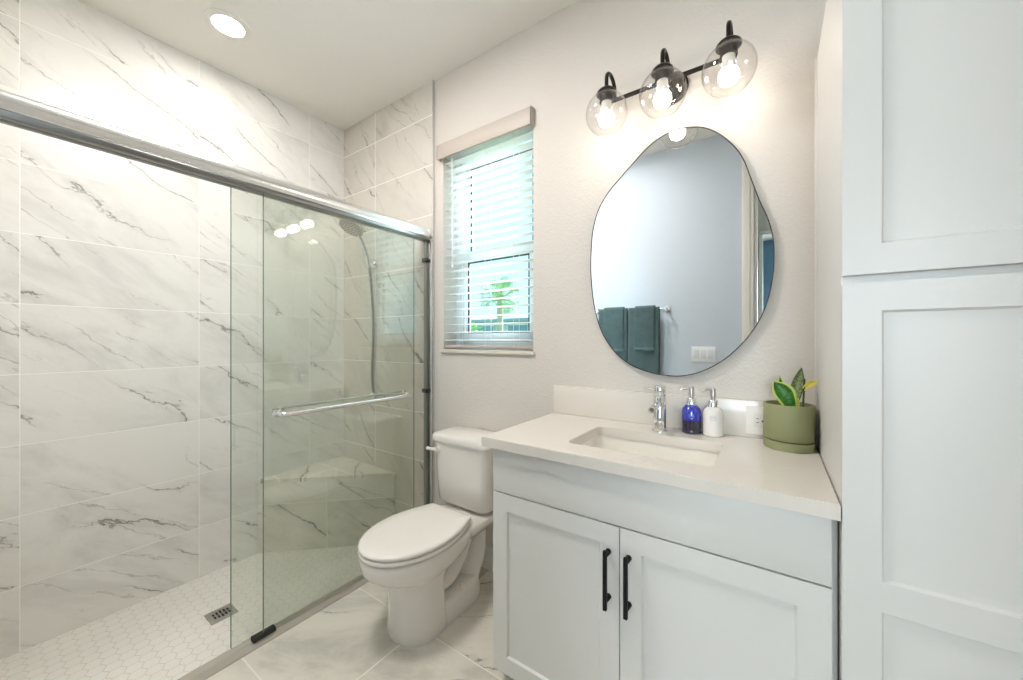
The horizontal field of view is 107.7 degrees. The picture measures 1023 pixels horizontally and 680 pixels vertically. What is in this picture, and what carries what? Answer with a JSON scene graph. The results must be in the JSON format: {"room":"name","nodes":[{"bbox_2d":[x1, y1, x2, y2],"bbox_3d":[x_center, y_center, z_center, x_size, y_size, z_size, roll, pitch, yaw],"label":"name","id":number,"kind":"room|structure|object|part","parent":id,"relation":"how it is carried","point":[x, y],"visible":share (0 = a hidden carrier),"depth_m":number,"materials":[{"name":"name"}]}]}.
{"room":"bathroom","nodes":[
{"label":"bathroom","id":0,"kind":"room"},
{"bbox_2d":[0,0,343,659],"bbox_3d":[-1.735,-0.091,2.103,0.100,2.887,1.685,0,0,35],"label":"wall","id":1,"kind":"structure","parent":0,"point":[115,270],"depth_m":1.86,"materials":[{"name":"stone"}]},
{"bbox_2d":[0,546,361,679],"bbox_3d":[-1.331,1.327,1.821,0.986,0.050,1.685,0,0,35],"label":"floor","id":2,"kind":"structure","parent":0,"point":[167,635],"depth_m":1.71,"materials":[{"name":"white tile"}]},
{"bbox_2d":[204,603,238,624],"bbox_3d":[-1.378,1.300,1.774,0.102,0.005,0.106,0,0,35],"label":"shower drain","id":3,"kind":"object","parent":2,"relation":"on","point":[222,613],"visible":0.88,"depth_m":1.77,"materials":[{"name":"silver metal"}]},
{"bbox_2d":[255,456,396,552],"bbox_3d":[-1.146,1.077,2.330,0.604,0.450,0.575,0,0,35],"label":"shower bench","id":4,"kind":"object","parent":2,"relation":"on","point":[332,503],"visible":0.92,"depth_m":2.34,"materials":[{"name":"stone"}]},
{"bbox_3d":[-0.948,1.273,1.542,0.120,0.129,1.665,0,0,35],"label":"trim","id":5,"kind":"structure","parent":2,"relation":"on","visible":0},
{"bbox_2d":[177,574,368,679],"bbox_3d":[-0.963,1.196,1.552,0.053,0.027,1.641,0,0,35],"label":"door track","id":6,"kind":"object","parent":5,"relation":"on","point":[236,653],"visible":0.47,"depth_m":1.53,"materials":[{"name":"beige"}]},
{"bbox_2d":[251,624,275,643],"bbox_3d":[-0.993,1.176,1.496,0.029,0.016,0.082,0,0,35],"label":"guide","id":7,"kind":"object","parent":6,"relation":"on","point":[260,635],"visible":1,"depth_m":1.49,"materials":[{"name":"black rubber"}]},
{"bbox_2d":[230,187,413,648],"bbox_3d":[-0.835,0.297,1.803,0.046,1.762,0.891,0,0,35],"label":"shower door","id":8,"kind":"structure","parent":6,"relation":"on","point":[402,391],"depth_m":1.43,"materials":[{"name":"clear glass"}]},
{"bbox_2d":[263,194,426,632],"bbox_3d":[-0.721,0.297,1.829,0.063,1.762,0.864,0,0,35],"label":"shower door","id":9,"kind":"structure","parent":6,"relation":"on","point":[276,413],"depth_m":1.61,"materials":[{"name":"clear glass"}]},
{"bbox_2d":[77,0,576,130],"bbox_3d":[-0.366,-1.585,1.185,3.436,0.100,1.985,0,0,35],"label":"ceiling","id":10,"kind":"structure","parent":0,"point":[340,63],"depth_m":1.91,"materials":[{"name":"white paint"}]},
{"bbox_2d":[202,8,252,41],"bbox_3d":[-1.383,-1.532,1.824,0.196,0.006,0.196,0,0,35],"label":"recessed light","id":11,"kind":"object","parent":10,"relation":"in","point":[226,24],"visible":1,"depth_m":1.82,"materials":[{"name":"white paint"}]},
{"bbox_2d":[206,567,513,679],"bbox_3d":[-0.045,1.268,0.839,2.275,0.120,1.785,0,0,35],"label":"floor","id":12,"kind":"structure","parent":0,"point":[348,639],"depth_m":1.45,"materials":[{"name":"tile"}]},
{"bbox_2d":[358,426,493,647],"bbox_3d":[-0.352,0.842,1.686,0.390,0.733,0.723,0,0,35],"label":"toilet","id":13,"kind":"object","parent":12,"relation":"on","point":[429,558],"visible":0.96,"depth_m":1.58,"materials":[{"name":"white ceramic"}]},
{"bbox_3d":[-0.413,0.825,1.569,0.356,0.024,0.461,0,0,35],"label":"seat","id":14,"kind":"part","parent":13,"relation":"part of","materials":[{"name":"white plastic"}]},
{"bbox_3d":[-0.413,0.801,1.569,0.356,0.025,0.461,0,0,35],"label":"lid","id":15,"kind":"part","parent":13,"relation":"part of","materials":[{"name":"white plastic"}]},
{"bbox_3d":[-0.392,0.919,1.599,0.353,0.167,0.526,0,0,35],"label":"bowl","id":16,"kind":"part","parent":13,"relation":"part of","materials":[{"name":"white ceramic"}]},
{"bbox_3d":[-0.396,0.553,1.897,0.072,0.028,0.031,0,0,20],"label":"flush lever","id":17,"kind":"part","parent":13,"relation":"part of","materials":[{"name":"white ceramic"}]},
{"bbox_3d":[-0.208,0.494,1.897,0.384,0.039,0.212,0,0,35],"label":"tank lid","id":18,"kind":"part","parent":13,"relation":"part of","materials":[{"name":"white ceramic"}]},
{"bbox_3d":[-0.206,0.676,1.900,0.362,0.324,0.196,0,0,35],"label":"tank","id":19,"kind":"part","parent":13,"relation":"part of","materials":[{"name":"white ceramic"}]},
{"bbox_2d":[493,449,837,679],"bbox_3d":[0.450,0.790,1.244,0.916,0.835,0.553,0,0,35],"label":"vanity cabinet","id":20,"kind":"object","parent":12,"relation":"on","point":[598,575],"visible":0.87,"depth_m":1.01,"materials":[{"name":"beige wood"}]},
{"bbox_3d":[0.125,0.835,1.187,0.447,0.614,0.019,0,0,35],"label":"door","id":21,"kind":"part","parent":20,"relation":"part of","materials":[{"name":"white paint"}]},
{"bbox_3d":[0.268,0.673,1.055,0.017,0.166,0.034,0,0,35],"label":"handle","id":22,"kind":"part","parent":20,"relation":"part of","materials":[{"name":"black metal"}]},
{"bbox_3d":[0.316,0.673,1.021,0.017,0.166,0.034,0,0,35],"label":"handle","id":23,"kind":"part","parent":20,"relation":"part of","materials":[{"name":"black metal"}]},
{"bbox_2d":[481,413,840,520],"bbox_3d":[0.439,0.354,1.258,0.950,0.033,0.542,0,0,35],"label":"countertop","id":24,"kind":"structure","parent":20,"relation":"on","point":[744,468],"depth_m":1.06,"materials":[{"name":"white stone"}]},
{"bbox_2d":[581,435,718,466],"bbox_3d":[0.438,0.433,1.228,0.462,0.123,0.316,0,0,35],"label":"sink basin","id":25,"kind":"object","parent":24,"relation":"in","point":[668,452],"visible":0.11,"depth_m":1.34,"materials":[{"name":"white ceramic"}]},
{"bbox_2d":[643,385,667,431],"bbox_3d":[0.520,0.254,1.368,0.082,0.168,0.144,0,0,35],"label":"faucet","id":26,"kind":"object","parent":24,"relation":"on","point":[658,408],"visible":1,"depth_m":1.38,"materials":[{"name":"silver metal"}]},
{"bbox_3d":[0.537,0.188,1.392,0.079,0.035,0.045,0,0,-13],"label":"lever handle","id":27,"kind":"part","parent":26,"relation":"part of","materials":[{"name":"silver metal"}]},
{"bbox_3d":[0.519,0.239,1.345,0.025,0.034,0.102,0,0,35],"label":"spout","id":28,"kind":"part","parent":26,"relation":"part of","materials":[{"name":"silver metal"}]},
{"bbox_2d":[680,387,700,434],"bbox_3d":[0.656,0.255,1.365,0.068,0.166,0.065,0,0,35],"label":"soap dispenser","id":29,"kind":"object","parent":24,"relation":"on","point":[691,412],"visible":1,"depth_m":1.34,"materials":[{"name":"blue glass"}]},
{"bbox_2d":[702,388,723,436],"bbox_3d":[0.713,0.255,1.325,0.068,0.166,0.065,0,0,35],"label":"soap dispenser","id":30,"kind":"object","parent":24,"relation":"on","point":[713,416],"visible":1,"depth_m":1.30,"materials":[{"name":"white"}]},
{"bbox_2d":[703,406,723,436],"bbox_3d":[0.715,0.286,1.324,0.065,0.103,0.065,0,0,35],"label":"bottle","id":31,"kind":"object","parent":30,"relation":"attached to","point":[713,416],"depth_m":1.30,"materials":[{"name":"grey"}]},
{"bbox_2d":[763,368,817,453],"bbox_3d":[0.873,0.212,1.172,0.137,0.252,0.132,0,0,35],"label":"potted snake plant","id":32,"kind":"object","parent":24,"relation":"on","point":[789,424],"visible":1,"depth_m":1.14,"materials":[{"name":"green plant"}]},
{"bbox_3d":[0.871,0.255,1.174,0.132,0.113,0.132,0,0,35],"label":"pot","id":33,"kind":"part","parent":32,"relation":"part of","materials":[{"name":"green ceramic"}]},
{"bbox_3d":[0.890,0.169,1.138,0.009,0.102,0.005,0,0,35],"label":"stem","id":34,"kind":"part","parent":32,"relation":"part of","materials":[{"name":"green plant"}]},
{"bbox_3d":[0.312,0.452,1.056,0.904,0.145,0.019,0,0,35],"label":"drawer","id":35,"kind":"part","parent":20,"relation":"part of","materials":[{"name":"white paint"}]},
{"bbox_3d":[0.497,0.835,0.927,0.454,0.614,0.019,0,0,35],"label":"door","id":36,"kind":"part","parent":20,"relation":"part of","materials":[{"name":"white paint"}]},
{"bbox_2d":[815,0,1022,679],"bbox_3d":[1.031,0.155,0.847,0.498,2.106,0.540,0,0,35],"label":"linen cabinet","id":37,"kind":"object","parent":12,"relation":"on","point":[919,103],"visible":0.85,"depth_m":0.70,"materials":[{"name":"white paint"}]},
{"bbox_3d":[0.883,-0.511,0.632,0.490,0.758,0.019,0,0,35],"label":"door","id":38,"kind":"part","parent":37,"relation":"part of","materials":[{"name":"white paint"}]},
{"bbox_3d":[0.883,0.509,0.632,0.490,1.248,0.019,0,0,35],"label":"door","id":39,"kind":"part","parent":37,"relation":"part of","materials":[{"name":"white paint"}]},
{"bbox_2d":[435,0,825,546],"bbox_3d":[0.145,-0.088,1.917,3.396,2.893,0.200,0,0,35],"label":"wall","id":40,"kind":"structure","parent":0,"point":[557,66],"depth_m":1.61,"materials":[{"name":"beige paint"}]},
{"bbox_2d":[344,81,431,513],"bbox_3d":[-0.845,-0.117,2.478,0.931,2.837,0.011,0,0,35],"label":"wall tile","id":41,"kind":"structure","parent":40,"relation":"attached to","point":[388,153],"depth_m":2.44,"materials":[{"name":"stone"}]},
{"bbox_2d":[0,89,430,241],"bbox_3d":[-0.965,-0.624,1.554,0.064,0.076,1.640,0,0,35],"label":"rail","id":42,"kind":"object","parent":41,"relation":"attached to","point":[18,111],"visible":0.99,"depth_m":1.26,"materials":[{"name":"silver metal"}]},
{"bbox_2d":[339,219,377,398],"bbox_3d":[-0.991,-0.183,2.425,0.156,1.156,0.246,0,0,35],"label":"shower","id":43,"kind":"object","parent":41,"relation":"attached to","point":[352,228],"visible":0.96,"depth_m":2.48,"materials":[{"name":"silver metal"}]},
{"bbox_3d":[-0.972,-0.597,2.452,0.025,0.234,0.113,0,0,35],"label":"handle","id":44,"kind":"part","parent":43,"relation":"part of","materials":[{"name":"silver metal"}]},
{"bbox_2d":[422,239,431,504],"bbox_3d":[-0.500,0.293,2.211,0.059,1.778,0.032,0,0,35],"label":"channel","id":45,"kind":"object","parent":41,"relation":"attached to","point":[428,259],"visible":0.83,"depth_m":2.20,"materials":[{"name":"silver metal"}]},
{"bbox_3d":[-0.477,0.293,2.205,0.015,1.778,0.014,0,0,35],"label":"channel trim","id":46,"kind":"part","parent":45,"relation":"part of","materials":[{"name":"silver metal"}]},
{"bbox_2d":[432,80,434,502],"bbox_3d":[-0.461,-0.164,2.209,0.006,2.743,0.013,0,0,35],"label":"trim","id":47,"kind":"structure","parent":40,"relation":"attached to","point":[433,81],"depth_m":2.21,"materials":[{"name":"silver metal"}]},
{"bbox_2d":[481,544,492,571],"bbox_3d":[-0.116,1.147,1.968,0.831,0.121,0.014,0,0,35],"label":"baseboard","id":48,"kind":"structure","parent":40,"relation":"attached to","point":[487,563],"depth_m":1.96,"materials":[{"name":"white paint"}]},
{"bbox_2d":[441,349,534,354],"bbox_3d":[-0.119,0.064,2.034,0.636,0.020,0.119,0,0,35],"label":"window sill","id":49,"kind":"structure","parent":40,"relation":"attached to","point":[470,351],"depth_m":1.96,"materials":[{"name":"stone"}]},
{"bbox_2d":[456,129,532,349],"bbox_3d":[-0.065,-0.528,2.112,0.612,1.168,0.070,0,0,35],"label":"window","id":50,"kind":"structure","parent":40,"relation":"in","point":[459,328],"depth_m":2.17,"materials":[{"name":"white plastic"}]},
{"bbox_2d":[437,106,533,348],"bbox_3d":[-0.144,-0.541,2.013,0.646,1.172,0.087,0,0,35],"label":"window blind","id":51,"kind":"object","parent":50,"relation":"attached to","point":[519,122],"visible":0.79,"depth_m":1.99,"materials":[{"name":"beige plastic"}]},
{"bbox_3d":[-0.280,-0.512,2.128,0.002,1.100,0.054,0,0,35],"label":"ladder cord","id":52,"kind":"part","parent":51,"relation":"part of","materials":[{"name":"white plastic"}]},
{"bbox_3d":[-0.128,0.036,2.021,0.600,0.017,0.048,0,0,35],"label":"rail","id":53,"kind":"part","parent":51,"relation":"part of","materials":[{"name":"beige plastic"}]},
{"bbox_3d":[-0.129,-1.085,2.019,0.604,0.050,0.046,0,0,35],"label":"head rail","id":54,"kind":"part","parent":51,"relation":"part of","materials":[{"name":"white"}]},
{"bbox_3d":[0.025,-0.512,1.915,0.002,1.100,0.054,0,0,35],"label":"ladder cord","id":55,"kind":"part","parent":51,"relation":"part of","materials":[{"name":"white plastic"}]},
{"bbox_3d":[-0.074,-0.246,2.098,0.512,0.515,0.032,0,0,35],"label":"sash","id":56,"kind":"part","parent":50,"relation":"part of","materials":[{"name":"white plastic"}]},
{"bbox_3d":[-0.056,-0.758,2.124,0.512,0.588,0.032,0,0,35],"label":"sash","id":57,"kind":"part","parent":50,"relation":"part of","materials":[{"name":"white plastic"}]},
{"bbox_2d":[554,385,763,438],"bbox_3d":[0.590,0.274,1.472,0.948,0.128,0.020,0,0,35],"label":"backsplash","id":58,"kind":"structure","parent":40,"relation":"attached to","point":[610,404],"depth_m":1.52,"materials":[{"name":"white stone"}]},
{"bbox_2d":[746,405,762,434],"bbox_3d":[0.862,0.275,1.264,0.116,0.096,0.009,0,0,35],"label":"wall outlet","id":59,"kind":"object","parent":58,"relation":"attached to","point":[754,414],"visible":0.42,"depth_m":1.28,"materials":[{"name":"white plastic"}]},
{"bbox_2d":[586,20,757,132],"bbox_3d":[0.559,-0.940,1.366,0.573,0.248,0.230,0,0,35],"label":"vanity light","id":60,"kind":"object","parent":40,"relation":"attached to","point":[671,86],"visible":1,"depth_m":1.33,"materials":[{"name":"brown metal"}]},
{"bbox_2d":[586,85,627,132],"bbox_3d":[0.370,-0.897,1.455,0.160,0.162,0.160,0,0,35],"label":"shade","id":61,"kind":"object","parent":60,"relation":"attached to","point":[606,94],"depth_m":1.44,"materials":[{"name":"clear glass"}]},
{"bbox_3d":[0.397,-1.019,1.494,0.015,0.090,0.109,0,0,35],"label":"arm","id":62,"kind":"part","parent":60,"relation":"part of","materials":[{"name":"brown metal"}]},
{"bbox_2d":[639,62,686,116],"bbox_3d":[0.540,-0.897,1.336,0.160,0.162,0.160,0,0,35],"label":"shade","id":63,"kind":"object","parent":60,"relation":"attached to","point":[661,73],"depth_m":1.32,"materials":[{"name":"clear glass"}]},
{"bbox_3d":[0.568,-1.019,1.376,0.015,0.090,0.109,0,0,35],"label":"arm","id":64,"kind":"part","parent":60,"relation":"part of","materials":[{"name":"brown metal"}]},
{"bbox_3d":[0.622,-0.977,1.451,0.120,0.120,0.019,0,0,35],"label":"plate","id":65,"kind":"part","parent":60,"relation":"part of","materials":[{"name":"brown metal"}]},
{"bbox_2d":[701,35,757,96],"bbox_3d":[0.709,-0.897,1.219,0.160,0.162,0.160,0,0,35],"label":"shade","id":66,"kind":"object","parent":60,"relation":"attached to","point":[727,48],"depth_m":1.20,"materials":[{"name":"clear glass"}]},
{"bbox_3d":[0.736,-1.019,1.258,0.015,0.090,0.109,0,0,35],"label":"arm","id":67,"kind":"part","parent":60,"relation":"part of","materials":[{"name":"brown metal"}]},
{"bbox_2d":[590,126,774,375],"bbox_3d":[0.620,-0.333,1.450,0.657,0.947,0.021,0,0,35],"label":"wall mirror","id":68,"kind":"object","parent":40,"relation":"attached to","point":[682,259],"visible":1,"depth_m":1.42,"materials":[{"name":"white mirror"}]},
{"label":"outside","id":69,"kind":"structure","parent":0,"visible":0},
{"bbox_3d":[7.193,1.608,45.275,100.000,0.200,77.500,0,0,35],"label":"ground","id":70,"kind":"structure","parent":69,"visible":0},
{"bbox_2d":[471,322,483,331],"bbox_3d":[-1.650,0.352,15.038,1.576,2.176,1.605,0,0,35],"label":"bush","id":71,"kind":"object","parent":70,"relation":"on","point":[475,326],"visible":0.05,"depth_m":15.04,"materials":[{"name":"green plant"}]},
{"bbox_2d":[478,276,520,330],"bbox_3d":[-0.527,-0.589,16.167,1.919,4.198,2.204,0,0,5],"label":"palm tree","id":72,"kind":"object","parent":70,"relation":"on","point":[500,302],"visible":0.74,"depth_m":16.08,"materials":[{"name":"green plant"}]},
{"bbox_2d":[471,314,527,331],"bbox_3d":[1.908,-0.392,34.026,26.200,3.800,11.400,0,0,35],"label":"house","id":73,"kind":"structure","parent":70,"relation":"on","point":[517,318],"depth_m":29.70,"materials":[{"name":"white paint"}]},
{"bbox_3d":[-2.228,-0.467,30.717,1.800,1.350,0.040,0,0,35],"label":"pane","id":74,"kind":"part","parent":73,"relation":"part of","materials":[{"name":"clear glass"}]},
{"bbox_3d":[0.478,-0.467,28.830,1.800,1.350,0.040,0,0,35],"label":"pane","id":75,"kind":"part","parent":73,"relation":"part of","materials":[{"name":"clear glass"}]}
]}

